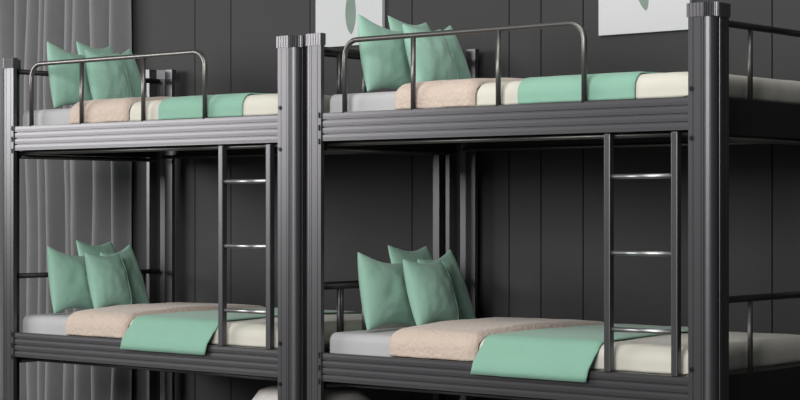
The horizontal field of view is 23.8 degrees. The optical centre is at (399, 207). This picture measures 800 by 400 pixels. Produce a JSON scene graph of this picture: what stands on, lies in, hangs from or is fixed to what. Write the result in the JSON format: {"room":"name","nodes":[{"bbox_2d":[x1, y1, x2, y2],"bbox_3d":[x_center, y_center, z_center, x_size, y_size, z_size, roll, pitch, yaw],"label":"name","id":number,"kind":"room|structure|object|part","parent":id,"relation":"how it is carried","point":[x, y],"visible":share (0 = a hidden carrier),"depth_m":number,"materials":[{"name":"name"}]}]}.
{"room":"dormitory","nodes":[
{"label":"dormitory","id":0,"kind":"room"},
{"bbox_2d":[131,0,799,399],"bbox_3d":[-0.135,-0.851,9.750,15.700,4.130,0.150,0,0,40],"label":"wall","id":1,"kind":"structure","parent":0,"point":[541,212],"depth_m":9.11,"materials":[{"name":"black wood"}]},
{"bbox_2d":[0,0,131,399],"bbox_3d":[-2.425,-0.501,11.440,2.229,3.400,0.162,0,0,40],"label":"curtain","id":2,"kind":"object","parent":1,"relation":"hanging from","point":[63,202],"visible":0.44,"depth_m":11.06,"materials":[{"name":"grey fabric"}]},
{"bbox_2d":[316,0,384,46],"bbox_3d":[-0.259,-1.149,9.741,0.458,0.634,0.024,0,0,40],"label":"picture","id":3,"kind":"object","parent":1,"relation":"attached to","point":[337,19],"visible":0.7,"depth_m":9.76,"materials":[{"name":"paper"}]},
{"bbox_2d":[599,0,691,35],"bbox_3d":[1.106,-1.129,8.591,0.487,0.673,0.024,0,0,40],"label":"picture","id":4,"kind":"object","parent":1,"relation":"attached to","point":[616,17],"visible":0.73,"depth_m":8.59,"materials":[{"name":"paper"}]},
{"bbox_3d":[-3.395,1.264,5.880,15.700,0.100,10.370,0,0,40],"label":"floor","id":5,"kind":"structure","parent":0,"visible":0},
{"bbox_2d":[2,35,445,399],"bbox_3d":[-0.897,0.224,9.496,2.091,1.980,1.133,0,0,40],"label":"bunk bed","id":6,"kind":"object","parent":5,"relation":"on","point":[158,143],"visible":0.71,"depth_m":8.98,"materials":[{"name":"metal"}]},
{"bbox_3d":[-1.977,0.250,9.745,0.110,1.928,0.110,0,0,40],"label":"post","id":7,"kind":"part","parent":6,"relation":"part of","materials":[{"name":"metal"}]},
{"bbox_3d":[-1.651,-0.701,10.131,0.026,0.026,0.980,0,0,40],"label":"rail","id":8,"kind":"part","parent":6,"relation":"part of","materials":[{"name":"black metal"}]},
{"bbox_3d":[-1.651,0.349,10.131,0.026,0.026,0.980,0,0,40],"label":"rail","id":9,"kind":"part","parent":6,"relation":"part of","materials":[{"name":"black metal"}]},
{"bbox_3d":[-1.383,-0.575,9.194,1.278,0.326,0.023,0,0,40],"label":"guard rail","id":10,"kind":"part","parent":6,"relation":"part of","materials":[{"name":"grey metal"}]},
{"bbox_3d":[-1.244,-0.354,9.084,1.862,0.123,0.030,0,0,40],"label":"rail","id":11,"kind":"part","parent":6,"relation":"part of","materials":[{"name":"metal"}]},
{"bbox_3d":[-1.244,0.696,9.084,1.862,0.123,0.030,0,0,40],"label":"rail","id":12,"kind":"part","parent":6,"relation":"part of","materials":[{"name":"metal"}]},
{"bbox_3d":[-1.326,0.250,10.518,0.110,1.928,0.110,0,0,40],"label":"post","id":13,"kind":"part","parent":6,"relation":"part of","materials":[{"name":"metal"}]},
{"bbox_2d":[96,321,329,348],"bbox_3d":[-0.898,0.627,9.497,1.860,0.150,0.988,0,0,40],"label":"mattress","id":14,"kind":"object","parent":6,"relation":"on","point":[131,321],"visible":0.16,"depth_m":8.73,"materials":[{"name":"beige fabric"}]},
{"bbox_2d":[23,312,95,336],"bbox_3d":[-1.396,0.601,9.917,0.567,0.106,0.995,0,0,40],"label":"sheet","id":15,"kind":"object","parent":14,"relation":"on","point":[55,323],"visible":0.3,"depth_m":9.62,"materials":[{"name":"white fabric"}]},
{"bbox_2d":[47,246,93,313],"bbox_3d":[-1.692,0.367,9.831,0.128,0.346,0.312,0,0,40],"label":"pillow","id":16,"kind":"object","parent":15,"relation":"on","point":[67,275],"visible":0.75,"depth_m":9.74,"materials":[{"name":"green fabric"}]},
{"bbox_2d":[76,240,116,255],"bbox_3d":[-1.559,0.354,10.136,0.116,0.371,0.378,0,0,40],"label":"pillow","id":17,"kind":"object","parent":15,"relation":"on","point":[82,247],"visible":0.28,"depth_m":10.06,"materials":[{"name":"green fabric"}]},
{"bbox_2d":[85,252,131,307],"bbox_3d":[-1.518,0.382,9.856,0.146,0.305,0.261,0,0,40],"label":"pillow","id":18,"kind":"object","parent":15,"relation":"on","point":[107,277],"visible":0.87,"depth_m":9.80,"materials":[{"name":"green fabric"}]},
{"bbox_2d":[100,244,149,303],"bbox_3d":[-1.456,0.367,10.078,0.127,0.346,0.267,0,0,40],"label":"pillow","id":19,"kind":"object","parent":15,"relation":"on","point":[139,294],"visible":0.4,"depth_m":10.08,"materials":[{"name":"green fabric"}]},
{"bbox_2d":[66,302,265,337],"bbox_3d":[-1.169,0.563,9.725,0.460,0.140,1.053,0,0,40],"label":"blanket","id":20,"kind":"object","parent":14,"relation":"on","point":[111,321],"visible":0.67,"depth_m":9.39,"materials":[{"name":"beige fabric"}]},
{"bbox_2d":[130,313,411,347],"bbox_3d":[-0.580,0.576,9.228,1.077,0.111,1.028,0,0,40],"label":"duvet","id":21,"kind":"object","parent":14,"relation":"on","point":[243,332],"visible":0.34,"depth_m":8.73,"materials":[{"name":"beige fabric"}]},
{"bbox_2d":[120,308,358,354],"bbox_3d":[-0.763,0.594,9.349,0.604,0.169,1.102,0,0,40],"label":"throw","id":22,"kind":"object","parent":21,"relation":"on","point":[188,332],"visible":0.54,"depth_m":8.98,"materials":[{"name":"green fabric"}]},
{"bbox_3d":[-0.550,-0.354,9.909,1.862,0.123,0.030,0,0,40],"label":"rail","id":23,"kind":"part","parent":6,"relation":"part of","materials":[{"name":"metal"}]},
{"bbox_3d":[-0.468,0.250,8.475,0.110,1.928,0.110,0,0,40],"label":"post","id":24,"kind":"part","parent":6,"relation":"part of","materials":[{"name":"metal"}]},
{"bbox_3d":[-0.143,0.349,8.861,0.026,0.026,0.980,0,0,40],"label":"rail","id":25,"kind":"part","parent":6,"relation":"part of","materials":[{"name":"black metal"}]},
{"bbox_3d":[-0.143,-0.701,8.861,0.026,0.026,0.980,0,0,40],"label":"rail","id":26,"kind":"part","parent":6,"relation":"part of","materials":[{"name":"black metal"}]},
{"bbox_3d":[0.182,0.250,9.247,0.110,1.928,0.110,0,0,40],"label":"post","id":27,"kind":"part","parent":6,"relation":"part of","materials":[{"name":"metal"}]},
{"bbox_3d":[-0.898,-0.423,9.497,1.860,0.150,0.988,0,0,40],"label":"mattress","id":28,"kind":"object","parent":6,"relation":"on","visible":0},
{"bbox_2d":[23,108,78,125],"bbox_3d":[-1.396,-0.449,9.917,0.567,0.106,0.995,0,0,40],"label":"sheet","id":29,"kind":"object","parent":28,"relation":"on","point":[47,116],"visible":0.23,"depth_m":9.59,"materials":[{"name":"white fabric"}]},
{"bbox_2d":[47,41,92,107],"bbox_3d":[-1.693,-0.683,9.831,0.128,0.346,0.312,0,0,40],"label":"pillow","id":30,"kind":"object","parent":29,"relation":"on","point":[63,78],"visible":0.59,"depth_m":9.73,"materials":[{"name":"green fabric"}]},
{"bbox_2d":[76,41,114,54],"bbox_3d":[-1.560,-0.696,10.136,0.113,0.371,0.378,0,0,40],"label":"pillow","id":31,"kind":"object","parent":29,"relation":"on","point":[81,47],"visible":0.16,"depth_m":10.06,"materials":[{"name":"green fabric"}]},
{"bbox_2d":[85,49,131,99],"bbox_3d":[-1.518,-0.668,9.856,0.146,0.305,0.261,0,0,40],"label":"pillow","id":32,"kind":"object","parent":29,"relation":"on","point":[107,79],"visible":0.76,"depth_m":9.80,"materials":[{"name":"green fabric"}]},
{"bbox_2d":[100,49,146,96],"bbox_3d":[-1.457,-0.683,10.078,0.126,0.346,0.267,0,0,40],"label":"pillow","id":33,"kind":"object","parent":29,"relation":"on","point":[133,73],"visible":0.2,"depth_m":10.08,"materials":[{"name":"green fabric"}]},
{"bbox_2d":[69,97,167,123],"bbox_3d":[-1.154,-0.487,9.712,0.440,0.139,1.054,0,0,40],"label":"blanket","id":34,"kind":"object","parent":28,"relation":"on","point":[114,109],"visible":0.4,"depth_m":9.29,"materials":[{"name":"beige fabric"}]},
{"bbox_2d":[130,94,331,120],"bbox_3d":[-0.577,-0.472,9.226,1.070,0.107,1.028,0,0,40],"label":"duvet","id":35,"kind":"object","parent":28,"relation":"on","point":[261,104],"visible":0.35,"depth_m":8.67,"materials":[{"name":"beige fabric"}]},
{"bbox_2d":[158,93,267,119],"bbox_3d":[-0.599,-0.478,9.245,0.565,0.117,1.051,0,0,40],"label":"throw","id":36,"kind":"object","parent":35,"relation":"on","point":[220,105],"visible":0.38,"depth_m":8.85,"materials":[{"name":"green fabric"}]},
{"bbox_2d":[252,383,370,399],"bbox_3d":[-0.419,1.018,8.963,0.620,0.392,0.620,0,0,40],"label":"pouf","id":37,"kind":"object","parent":5,"relation":"on","point":[270,392],"visible":0.42,"depth_m":8.81,"materials":[{"name":"white fabric"}]},
{"bbox_2d":[305,2,799,399],"bbox_3d":[0.727,0.224,8.129,2.091,1.980,1.133,0,0,40],"label":"bunk bed","id":38,"kind":"object","parent":5,"relation":"on","point":[707,121],"visible":0.91,"depth_m":7.47,"materials":[{"name":"metal"}]},
{"bbox_3d":[-0.353,0.250,8.378,0.110,1.928,0.110,0,0,40],"label":"post","id":39,"kind":"part","parent":38,"relation":"part of","materials":[{"name":"metal"}]},
{"bbox_3d":[-0.027,0.349,8.764,0.026,0.026,0.980,0,0,40],"label":"rail","id":40,"kind":"part","parent":38,"relation":"part of","materials":[{"name":"black metal"}]},
{"bbox_3d":[-0.027,-0.701,8.764,0.026,0.026,0.980,0,0,40],"label":"rail","id":41,"kind":"part","parent":38,"relation":"part of","materials":[{"name":"black metal"}]},
{"bbox_3d":[0.298,0.250,9.150,0.110,1.928,0.110,0,0,40],"label":"post","id":42,"kind":"part","parent":38,"relation":"part of","materials":[{"name":"metal"}]},
{"bbox_3d":[0.241,-0.575,7.826,1.278,0.326,0.023,0,0,40],"label":"guard rail","id":43,"kind":"part","parent":38,"relation":"part of","materials":[{"name":"grey metal"}]},
{"bbox_3d":[0.380,-0.354,7.716,1.862,0.123,0.030,0,0,40],"label":"rail","id":44,"kind":"part","parent":38,"relation":"part of","materials":[{"name":"metal"}]},
{"bbox_3d":[0.380,0.696,7.716,1.862,0.123,0.030,0,0,40],"label":"rail","id":45,"kind":"part","parent":38,"relation":"part of","materials":[{"name":"metal"}]},
{"bbox_2d":[444,88,687,107],"bbox_3d":[0.726,-0.423,8.129,1.860,0.150,0.988,0,0,40],"label":"mattress","id":46,"kind":"object","parent":38,"relation":"on","point":[478,88],"visible":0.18,"depth_m":7.83,"materials":[{"name":"beige fabric"}]},
{"bbox_2d":[330,91,422,112],"bbox_3d":[0.228,-0.449,8.549,0.567,0.106,0.995,0,0,40],"label":"sheet","id":47,"kind":"object","parent":46,"relation":"on","point":[375,101],"visible":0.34,"depth_m":8.22,"materials":[{"name":"white fabric"}]},
{"bbox_2d":[357,14,410,91],"bbox_3d":[-0.053,-0.683,8.483,0.128,0.346,0.362,0,0,40],"label":"pillow","id":48,"kind":"object","parent":47,"relation":"on","point":[385,64],"visible":0.7,"depth_m":8.38,"materials":[{"name":"green fabric"}]},
{"bbox_2d":[388,16,430,31],"bbox_3d":[0.114,-0.696,8.828,0.114,0.371,0.440,0,0,40],"label":"pillow","id":49,"kind":"object","parent":47,"relation":"on","point":[395,25],"visible":0.17,"depth_m":8.70,"materials":[{"name":"green fabric"}]},
{"bbox_2d":[403,24,457,81],"bbox_3d":[0.136,-0.668,8.524,0.146,0.305,0.304,0,0,40],"label":"pillow","id":50,"kind":"object","parent":47,"relation":"on","point":[435,61],"visible":0.59,"depth_m":8.46,"materials":[{"name":"green fabric"}]},
{"bbox_2d":[444,25,471,78],"bbox_3d":[0.219,-0.683,8.772,0.126,0.346,0.310,0,0,40],"label":"pillow","id":51,"kind":"object","parent":47,"relation":"on","point":[463,72],"visible":0.2,"depth_m":8.79,"materials":[{"name":"green fabric"}]},
{"bbox_2d":[394,78,523,109],"bbox_3d":[0.470,-0.487,8.344,0.440,0.139,1.054,0,0,40],"label":"blanket","id":52,"kind":"object","parent":46,"relation":"on","point":[458,92],"visible":0.48,"depth_m":7.93,"materials":[{"name":"beige fabric"}]},
{"bbox_2d":[477,72,799,105],"bbox_3d":[1.047,-0.472,7.859,1.070,0.107,1.028,0,0,40],"label":"duvet","id":53,"kind":"object","parent":46,"relation":"on","point":[671,84],"visible":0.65,"depth_m":7.45,"materials":[{"name":"beige fabric"}]},
{"bbox_2d":[517,71,658,103],"bbox_3d":[1.025,-0.478,7.877,0.565,0.117,1.051,0,0,40],"label":"throw","id":54,"kind":"object","parent":53,"relation":"on","point":[621,85],"visible":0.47,"depth_m":7.48,"materials":[{"name":"green fabric"}]},
{"bbox_2d":[429,340,799,375],"bbox_3d":[0.726,0.627,8.129,1.860,0.150,0.988,0,0,40],"label":"mattress","id":55,"kind":"object","parent":38,"relation":"on","point":[797,363],"visible":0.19,"depth_m":7.50,"materials":[{"name":"beige fabric"}]},
{"bbox_2d":[330,327,428,358],"bbox_3d":[0.228,0.601,8.549,0.567,0.106,0.995,0,0,40],"label":"sheet","id":56,"kind":"object","parent":55,"relation":"on","point":[375,342],"visible":0.31,"depth_m":8.26,"materials":[{"name":"grey fabric"}]},
{"bbox_2d":[357,252,416,330],"bbox_3d":[-0.052,0.367,8.483,0.128,0.346,0.362,0,0,40],"label":"pillow","id":57,"kind":"object","parent":56,"relation":"on","point":[383,291],"visible":0.86,"depth_m":8.39,"materials":[{"name":"green fabric"}]},
{"bbox_2d":[388,245,433,263],"bbox_3d":[0.115,0.354,8.827,0.116,0.371,0.440,0,0,40],"label":"pillow","id":58,"kind":"object","parent":56,"relation":"on","point":[396,255],"visible":0.3,"depth_m":8.74,"materials":[{"name":"green fabric"}]},
{"bbox_2d":[403,259,458,325],"bbox_3d":[0.136,0.382,8.524,0.146,0.305,0.304,0,0,40],"label":"pillow","id":59,"kind":"object","parent":56,"relation":"on","point":[430,291],"visible":0.9,"depth_m":8.46,"materials":[{"name":"green fabric"}]},
{"bbox_2d":[417,250,475,319],"bbox_3d":[0.219,0.367,8.772,0.127,0.346,0.310,0,0,40],"label":"pillow","id":60,"kind":"object","parent":56,"relation":"on","point":[465,308],"visible":0.48,"depth_m":8.79,"materials":[{"name":"green fabric"}]},
{"bbox_2d":[389,317,603,360],"bbox_3d":[0.462,0.563,8.351,0.479,0.140,1.053,0,0,40],"label":"blanket","id":61,"kind":"object","parent":55,"relation":"on","point":[460,340],"visible":0.67,"depth_m":8.02,"materials":[{"name":"beige fabric"}]},
{"bbox_2d":[480,332,799,374],"bbox_3d":[1.051,0.576,7.855,1.058,0.111,1.028,0,0,40],"label":"duvet","id":62,"kind":"object","parent":55,"relation":"on","point":[649,354],"visible":0.49,"depth_m":7.41,"materials":[{"name":"beige fabric"}]},
{"bbox_2d":[471,324,687,381],"bbox_3d":[0.866,0.594,7.977,0.591,0.169,1.102,0,0,40],"label":"throw","id":63,"kind":"object","parent":62,"relation":"on","point":[561,353],"visible":0.6,"depth_m":7.61,"materials":[{"name":"green fabric"}]},
{"bbox_3d":[1.074,-0.354,8.541,1.862,0.123,0.030,0,0,40],"label":"rail","id":64,"kind":"part","parent":38,"relation":"part of","materials":[{"name":"metal"}]},
{"bbox_3d":[1.156,0.250,7.107,0.110,1.928,0.110,0,0,40],"label":"post","id":65,"kind":"part","parent":38,"relation":"part of","materials":[{"name":"metal"}]},
{"bbox_3d":[1.481,-0.701,7.494,0.026,0.026,0.980,0,0,40],"label":"rail","id":66,"kind":"part","parent":38,"relation":"part of","materials":[{"name":"black metal"}]},
{"bbox_3d":[1.481,0.349,7.494,0.026,0.026,0.980,0,0,40],"label":"rail","id":67,"kind":"part","parent":38,"relation":"part of","materials":[{"name":"black metal"}]}
]}

